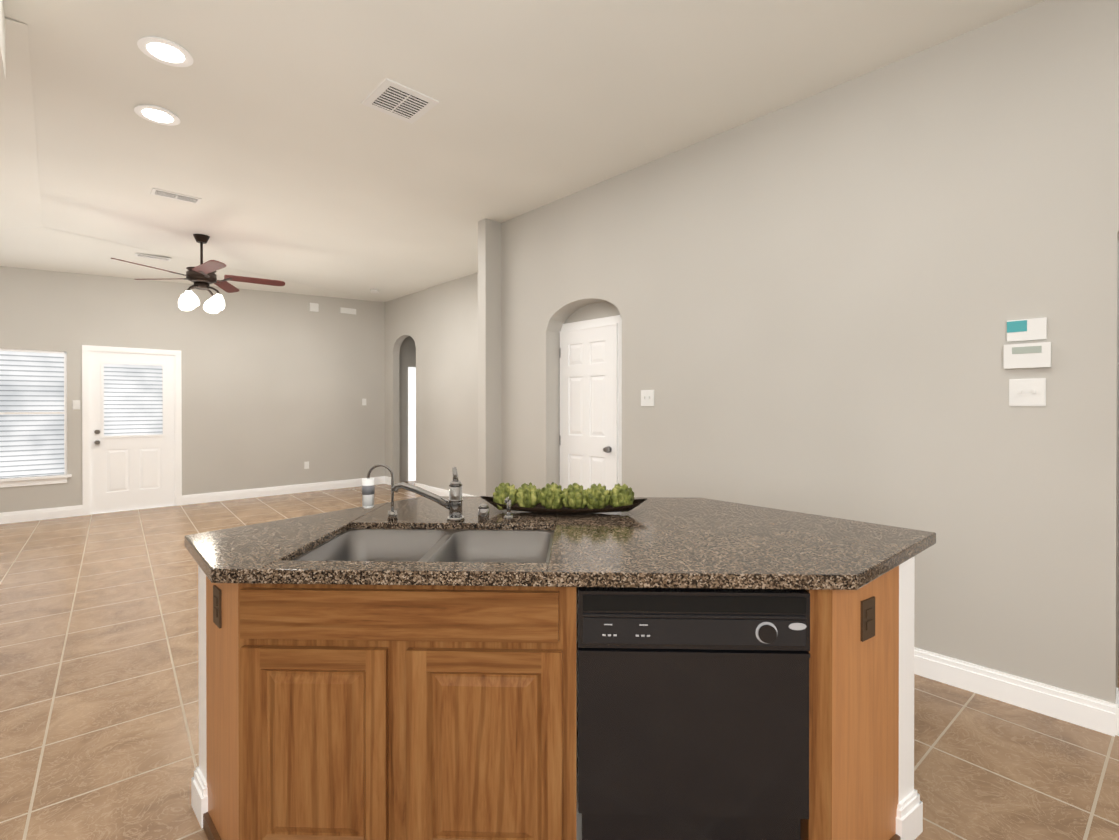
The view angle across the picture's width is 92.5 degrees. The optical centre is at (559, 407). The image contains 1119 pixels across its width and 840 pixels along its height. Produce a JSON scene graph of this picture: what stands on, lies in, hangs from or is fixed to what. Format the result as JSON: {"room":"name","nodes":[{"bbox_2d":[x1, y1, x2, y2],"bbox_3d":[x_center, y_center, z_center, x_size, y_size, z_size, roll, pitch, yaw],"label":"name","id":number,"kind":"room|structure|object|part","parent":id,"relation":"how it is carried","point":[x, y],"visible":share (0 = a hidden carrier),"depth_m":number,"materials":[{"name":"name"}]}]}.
{"room":"kitchen","nodes":[
{"label":"kitchen","id":0,"kind":"room"},
{"bbox_2d":[0,0,4,78],"bbox_3d":[-1.789,-1.641,-1.381,4.157,0.290,6.670,0,0,-43],"label":"ceiling","id":1,"kind":"structure","parent":0,"point":[2,43],"depth_m":2.36,"materials":[{"name":"paint"}]},
{"bbox_2d":[0,17,379,301],"bbox_3d":[-4.331,-1.528,4.497,8.700,0.563,5.380,0,0,-43],"label":"ceiling","id":2,"kind":"structure","parent":0,"point":[28,240],"depth_m":5.52,"materials":[{"name":"paint"}]},
{"bbox_2d":[135,253,170,261],"bbox_3d":[-4.838,-1.780,6.380,0.340,0.012,0.140,0,0,-43],"label":"ceiling air vent","id":3,"kind":"object","parent":2,"relation":"attached to","point":[152,257],"visible":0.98,"depth_m":6.36,"materials":[{"name":"white plastic"}]},
{"bbox_2d":[0,266,415,512],"bbox_3d":[-5.553,-0.279,7.044,10.400,3.240,0.182,0,0,-43],"label":"wall","id":4,"kind":"structure","parent":0,"point":[277,387],"depth_m":7.81,"materials":[{"name":"paint"}]},
{"bbox_2d":[0,348,71,487],"bbox_3d":[-6.352,0.124,6.231,1.000,1.600,0.095,0,0,-43],"label":"window","id":5,"kind":"structure","parent":4,"relation":"in","point":[30,480],"depth_m":6.42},
{"bbox_2d":[0,351,63,477],"bbox_3d":[-6.388,0.074,6.269,0.920,1.500,0.010,0,0,-43],"label":"window blinds","id":6,"kind":"object","parent":5,"relation":"attached to","point":[31,444],"visible":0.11,"depth_m":6.37,"materials":[{"name":"grey plastic"}]},
{"bbox_2d":[73,400,79,409],"bbox_3d":[-5.947,-0.027,6.595,0.070,0.115,0.018,0,0,-43],"label":"light switch","id":7,"kind":"object","parent":4,"relation":"attached to","point":[76,404],"visible":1,"depth_m":6.60,"materials":[{"name":"white plastic"}]},
{"bbox_3d":[-5.802,0.378,6.728,0.056,0.186,0.060,0,0,-43],"label":"door knob","id":8,"kind":"part","parent":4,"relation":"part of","materials":[{"name":"silver metal"}]},
{"bbox_2d":[82,345,181,515],"bbox_3d":[-5.586,0.285,7.031,1.014,2.112,0.158,0,0,-43],"label":"door frame","id":9,"kind":"structure","parent":4,"relation":"attached to","point":[86,460],"depth_m":6.83,"materials":[{"name":"white wood"}]},
{"bbox_2d":[90,351,174,513],"bbox_3d":[-5.569,0.317,7.012,0.860,2.032,0.055,0,0,-43],"label":"door","id":10,"kind":"structure","parent":4,"relation":"in","point":[129,472],"depth_m":6.97,"materials":[{"name":"white wood"}]},
{"bbox_2d":[104,364,162,435],"bbox_3d":[-5.562,-0.093,7.003,0.602,0.920,0.007,0,0,-43],"label":"door blinds","id":11,"kind":"object","parent":10,"relation":"attached to","point":[133,401],"visible":0.86,"depth_m":6.99,"materials":[{"name":"grey plastic"}]},
{"bbox_2d":[0,476,384,523],"bbox_3d":[-6.125,1.279,6.433,8.480,0.130,0.017,0,0,-43],"label":"baseboard","id":12,"kind":"structure","parent":4,"relation":"attached to","point":[36,514],"depth_m":7.64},
{"bbox_2d":[304,461,308,468],"bbox_3d":[-3.985,0.916,8.447,0.070,0.115,0.010,0,0,-43],"label":"electrical outlet","id":13,"kind":"object","parent":4,"relation":"attached to","point":[306,465],"visible":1,"depth_m":8.44,"materials":[{"name":"white plastic"}]},
{"bbox_2d":[309,303,318,311],"bbox_3d":[-3.897,-1.584,8.504,0.130,0.130,0.034,0,0,-43],"label":"door chime","id":14,"kind":"object","parent":4,"relation":"attached to","point":[313,307],"visible":1,"depth_m":8.49,"materials":[{"name":"white plastic"}]},
{"bbox_2d":[340,307,355,314],"bbox_3d":[-3.503,-1.596,8.888,0.260,0.090,0.014,0,0,-43],"label":"air vent","id":15,"kind":"object","parent":4,"relation":"in","point":[347,310],"visible":1,"depth_m":8.88,"materials":[{"name":"white plastic"}]},
{"bbox_2d":[408,367,415,480],"bbox_3d":[-2.475,0.305,9.860,0.660,2.050,0.015,0,0,-43],"label":"hall door","id":16,"kind":"structure","parent":4,"relation":"in","point":[411,423],"depth_m":9.67,"materials":[{"name":"white wood"}]},
{"bbox_2d":[385,273,477,495],"bbox_3d":[-1.467,-0.241,7.721,0.157,3.160,4.790,0,0,-43],"label":"wall","id":17,"kind":"structure","parent":0,"point":[438,324],"depth_m":7.97,"materials":[{"name":"paint"}]},
{"bbox_3d":[-2.534,1.270,8.790,0.017,0.130,1.500,0,0,-43],"label":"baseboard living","id":18,"kind":"part","parent":17,"relation":"part of","materials":[{"name":"white wood"}]},
{"bbox_3d":[-0.999,1.276,7.127,0.017,0.130,3.025,0,0,-43],"label":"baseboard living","id":19,"kind":"part","parent":17,"relation":"part of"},
{"bbox_2d":[478,218,501,496],"bbox_3d":[-0.614,-0.232,5.322,0.380,3.160,0.125,0,0,-43],"label":"wall","id":20,"kind":"structure","parent":0,"point":[489,360],"depth_m":5.20,"materials":[{"name":"paint"}]},
{"bbox_2d":[3,0,1044,301],"bbox_3d":[-1.480,-1.842,2.702,10.400,0.080,12.400,0,0,-43],"label":"ceiling","id":21,"kind":"structure","parent":0,"point":[283,152],"depth_m":3.18,"materials":[{"name":"paint"}]},
{"bbox_2d":[134,104,180,125],"bbox_3d":[-2.473,-1.796,3.298,0.230,0.016,0.230,0,0,-43],"label":"recessed light","id":22,"kind":"object","parent":21,"relation":"in","point":[138,109],"depth_m":3.29,"materials":[{"name":"white plastic"}]},
{"bbox_3d":[-2.473,-1.790,3.298,0.156,0.004,0.156,0,0,-43],"label":"recessed ceiling light lens","id":23,"kind":"part","parent":22,"relation":"part of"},
{"bbox_2d":[137,36,193,66],"bbox_3d":[-1.989,-1.794,2.708,0.230,0.016,0.230,0,0,-43],"label":"recessed light","id":24,"kind":"object","parent":21,"relation":"in","point":[143,42],"depth_m":2.70,"materials":[{"name":"white plastic"}]},
{"bbox_3d":[-1.989,-1.788,2.708,0.156,0.004,0.156,0,0,-43],"label":"recessed ceiling light lens","id":25,"kind":"part","parent":24,"relation":"part of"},
{"bbox_2d":[151,188,201,203],"bbox_3d":[-3.281,-1.803,4.591,0.340,0.012,0.160,0,0,-43],"label":"ceiling vent","id":26,"kind":"object","parent":21,"relation":"in","point":[174,195],"visible":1,"depth_m":4.57,"materials":[{"name":"white plastic"}]},
{"bbox_2d":[111,234,284,313],"bbox_3d":[-3.745,-1.418,5.632,1.511,0.791,1.452,0,0,-43],"label":"ceiling fan","id":27,"kind":"object","parent":21,"relation":"hanging from","point":[202,276],"visible":1,"depth_m":5.63,"materials":[{"name":"brown wood"}]},
{"bbox_2d":[370,289,378,292],"bbox_3d":[-2.881,-1.806,8.342,0.130,0.035,0.130,0,0,-43],"label":"smoke detector","id":28,"kind":"object","parent":21,"relation":"attached to","point":[374,291],"visible":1,"depth_m":8.30,"materials":[{"name":"white plastic"}]},
{"bbox_2d":[361,78,438,123],"bbox_3d":[-0.942,-1.798,3.166,0.330,0.012,0.330,0,0,-43],"label":"ceiling vent","id":29,"kind":"object","parent":21,"relation":"in","point":[397,100],"visible":1,"depth_m":3.15,"materials":[{"name":"white plastic"}]},
{"bbox_2d":[0,480,1118,839],"bbox_3d":[-1.480,1.388,2.714,10.400,0.060,12.400,0,0,-43],"label":"floor","id":30,"kind":"structure","parent":0,"point":[98,680],"depth_m":2.35,"materials":[{"name":"tile"}]},
{"bbox_2d":[191,580,922,839],"bbox_3d":[-0.040,0.921,1.967,2.425,0.880,1.036,0,0,2],"label":"kitchen island","id":31,"kind":"object","parent":30,"relation":"on","point":[454,664],"depth_m":1.47,"materials":[{"name":"wood"}]},
{"bbox_2d":[213,585,221,628],"bbox_3d":[-1.051,0.612,1.646,0.057,0.114,0.053,0,0,2],"label":"outlet","id":32,"kind":"object","parent":31,"relation":"attached to","point":[217,589],"depth_m":1.63,"materials":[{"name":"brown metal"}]},
{"bbox_3d":[-0.679,0.963,1.486,0.296,0.592,0.020,0,0,2],"label":"door","id":33,"kind":"part","parent":31,"relation":"part of","materials":[{"name":"brown wood"}]},
{"bbox_3d":[-0.679,0.963,1.486,0.408,0.592,0.020,0,0,2],"label":"door","id":34,"kind":"part","parent":31,"relation":"part of","materials":[{"name":"brown wood"}]},
{"bbox_3d":[-0.427,0.584,1.482,0.947,0.158,0.029,0,0,2],"label":"drawer","id":35,"kind":"part","parent":31,"relation":"part of","materials":[{"name":"brown wood"}]},
{"bbox_3d":[-0.206,0.963,1.471,0.427,0.592,0.020,0,0,2],"label":"door","id":36,"kind":"part","parent":31,"relation":"part of","materials":[{"name":"brown wood"}]},
{"bbox_3d":[-0.206,0.963,1.471,0.315,0.592,0.020,0,0,2],"label":"door","id":37,"kind":"part","parent":31,"relation":"part of","materials":[{"name":"brown wood"}]},
{"bbox_3d":[-0.079,0.873,1.520,1.639,0.780,0.088,0,0,2],"label":"frame","id":38,"kind":"part","parent":31,"relation":"part of","materials":[{"name":"brown wood"}]},
{"bbox_3d":[-0.036,1.295,2.079,2.425,0.130,0.812,0,0,2],"label":"moulding","id":39,"kind":"part","parent":31,"relation":"part of","materials":[{"name":"wood"}]},
{"bbox_2d":[184,496,935,583],"bbox_3d":[0.022,0.460,2.027,2.612,0.040,1.184,0,0,2],"label":"island countertop","id":40,"kind":"structure","parent":31,"relation":"on","point":[661,540],"depth_m":1.70,"materials":[{"name":"stone"}]},
{"bbox_2d":[292,528,551,559],"bbox_3d":[-0.416,0.573,1.786,0.825,0.215,0.535,0,0,2],"label":"sink","id":41,"kind":"object","parent":40,"relation":"in","point":[353,543],"depth_m":2.01,"materials":[{"name":"silver metal"}]},
{"bbox_2d":[480,482,646,512],"bbox_3d":[0.016,0.374,2.235,0.706,0.121,0.190,0,0,5],"label":"platter","id":42,"kind":"object","parent":40,"relation":"on","point":[553,497],"visible":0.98,"depth_m":2.20,"materials":[{"name":"brown"}]},
{"bbox_2d":[578,587,809,839],"bbox_3d":[0.364,0.914,1.498,0.622,0.827,0.106,0,0,2],"label":"dishwasher","id":43,"kind":"object","parent":31,"relation":"in","point":[694,703],"depth_m":1.45,"materials":[{"name":"black metal"}]},
{"bbox_2d":[602,622,806,643],"bbox_3d":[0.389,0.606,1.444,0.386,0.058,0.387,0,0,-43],"label":"dishwasher controls","id":44,"kind":"object","parent":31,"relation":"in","point":[612,632],"depth_m":1.44,"materials":[{"name":"grey plastic"}]},
{"bbox_2d":[860,596,874,641],"bbox_3d":[0.893,0.612,1.550,0.062,0.114,0.047,0,0,2],"label":"outlet","id":45,"kind":"object","parent":31,"relation":"attached to","point":[867,603],"depth_m":1.54,"materials":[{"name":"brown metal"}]},
{"bbox_2d":[559,301,621,489],"bbox_3d":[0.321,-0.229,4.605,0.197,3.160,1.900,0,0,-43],"label":"door","id":46,"kind":"structure","parent":0,"point":[590,357],"depth_m":4.62,"materials":[{"name":"paint"}]},
{"bbox_3d":[0.195,0.281,4.643,0.062,1.640,0.631,0,0,-43],"label":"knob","id":47,"kind":"part","parent":46,"relation":"part of","materials":[{"name":"white wood"}]},
{"bbox_2d":[501,0,1118,703],"bbox_3d":[1.696,-0.223,2.981,0.218,3.160,6.450,0,0,-43],"label":"wall","id":48,"kind":"structure","parent":0,"point":[821,300],"depth_m":2.76,"materials":[{"name":"paint"}]},
{"bbox_2d":[641,390,653,405],"bbox_3d":[0.647,-0.067,3.966,0.018,0.120,0.118,0,0,-43],"label":"light switch","id":49,"kind":"object","parent":48,"relation":"attached to","point":[647,397],"visible":1,"depth_m":3.96,"materials":[{"name":"white plastic"}]},
{"bbox_2d":[914,647,1114,736],"bbox_3d":[0.866,1.289,3.739,0.017,0.130,4.183,0,0,-43],"label":"baseboard","id":50,"kind":"structure","parent":48,"relation":"attached to","point":[1092,713],"depth_m":2.43,"materials":[{"name":"white wood"}]},
{"bbox_2d":[1007,320,1026,332],"bbox_3d":[2.076,-0.366,2.432,0.002,0.050,0.070,0,0,-43],"label":"lcd screen","id":51,"kind":"object","parent":48,"relation":"attached to","point":[1016,326],"visible":1,"depth_m":2.43,"materials":[{"name":"teal glass"}]},
{"bbox_2d":[1012,346,1041,353],"bbox_3d":[2.091,-0.256,2.399,0.002,0.030,0.100,0,0,-43],"label":"lcd screen","id":52,"kind":"object","parent":48,"relation":"attached to","point":[1028,349],"visible":1,"depth_m":2.40,"materials":[{"name":"grey"}]},
{"bbox_2d":[1009,378,1045,405],"bbox_3d":[2.106,-0.066,2.413,0.018,0.125,0.125,0,0,-43],"label":"double light switch","id":53,"kind":"object","parent":48,"relation":"attached to","point":[1028,392],"visible":1,"depth_m":2.41,"materials":[{"name":"white plastic"}]},
{"bbox_2d":[1116,242,1118,686],"bbox_3d":[3.100,-0.223,2.996,1.850,3.160,0.190,0,0,-43],"label":"wall","id":54,"kind":"structure","parent":0,"point":[1117,644],"depth_m":2.53,"materials":[{"name":"paint"}]},
{"bbox_2d":[1115,687,1118,735],"bbox_3d":[2.379,1.295,2.279,0.190,0.130,0.017,0,0,-43],"label":"baseboard","id":55,"kind":"structure","parent":54,"relation":"attached to","point":[1117,714],"depth_m":2.22,"materials":[{"name":"white wood"}]}
]}

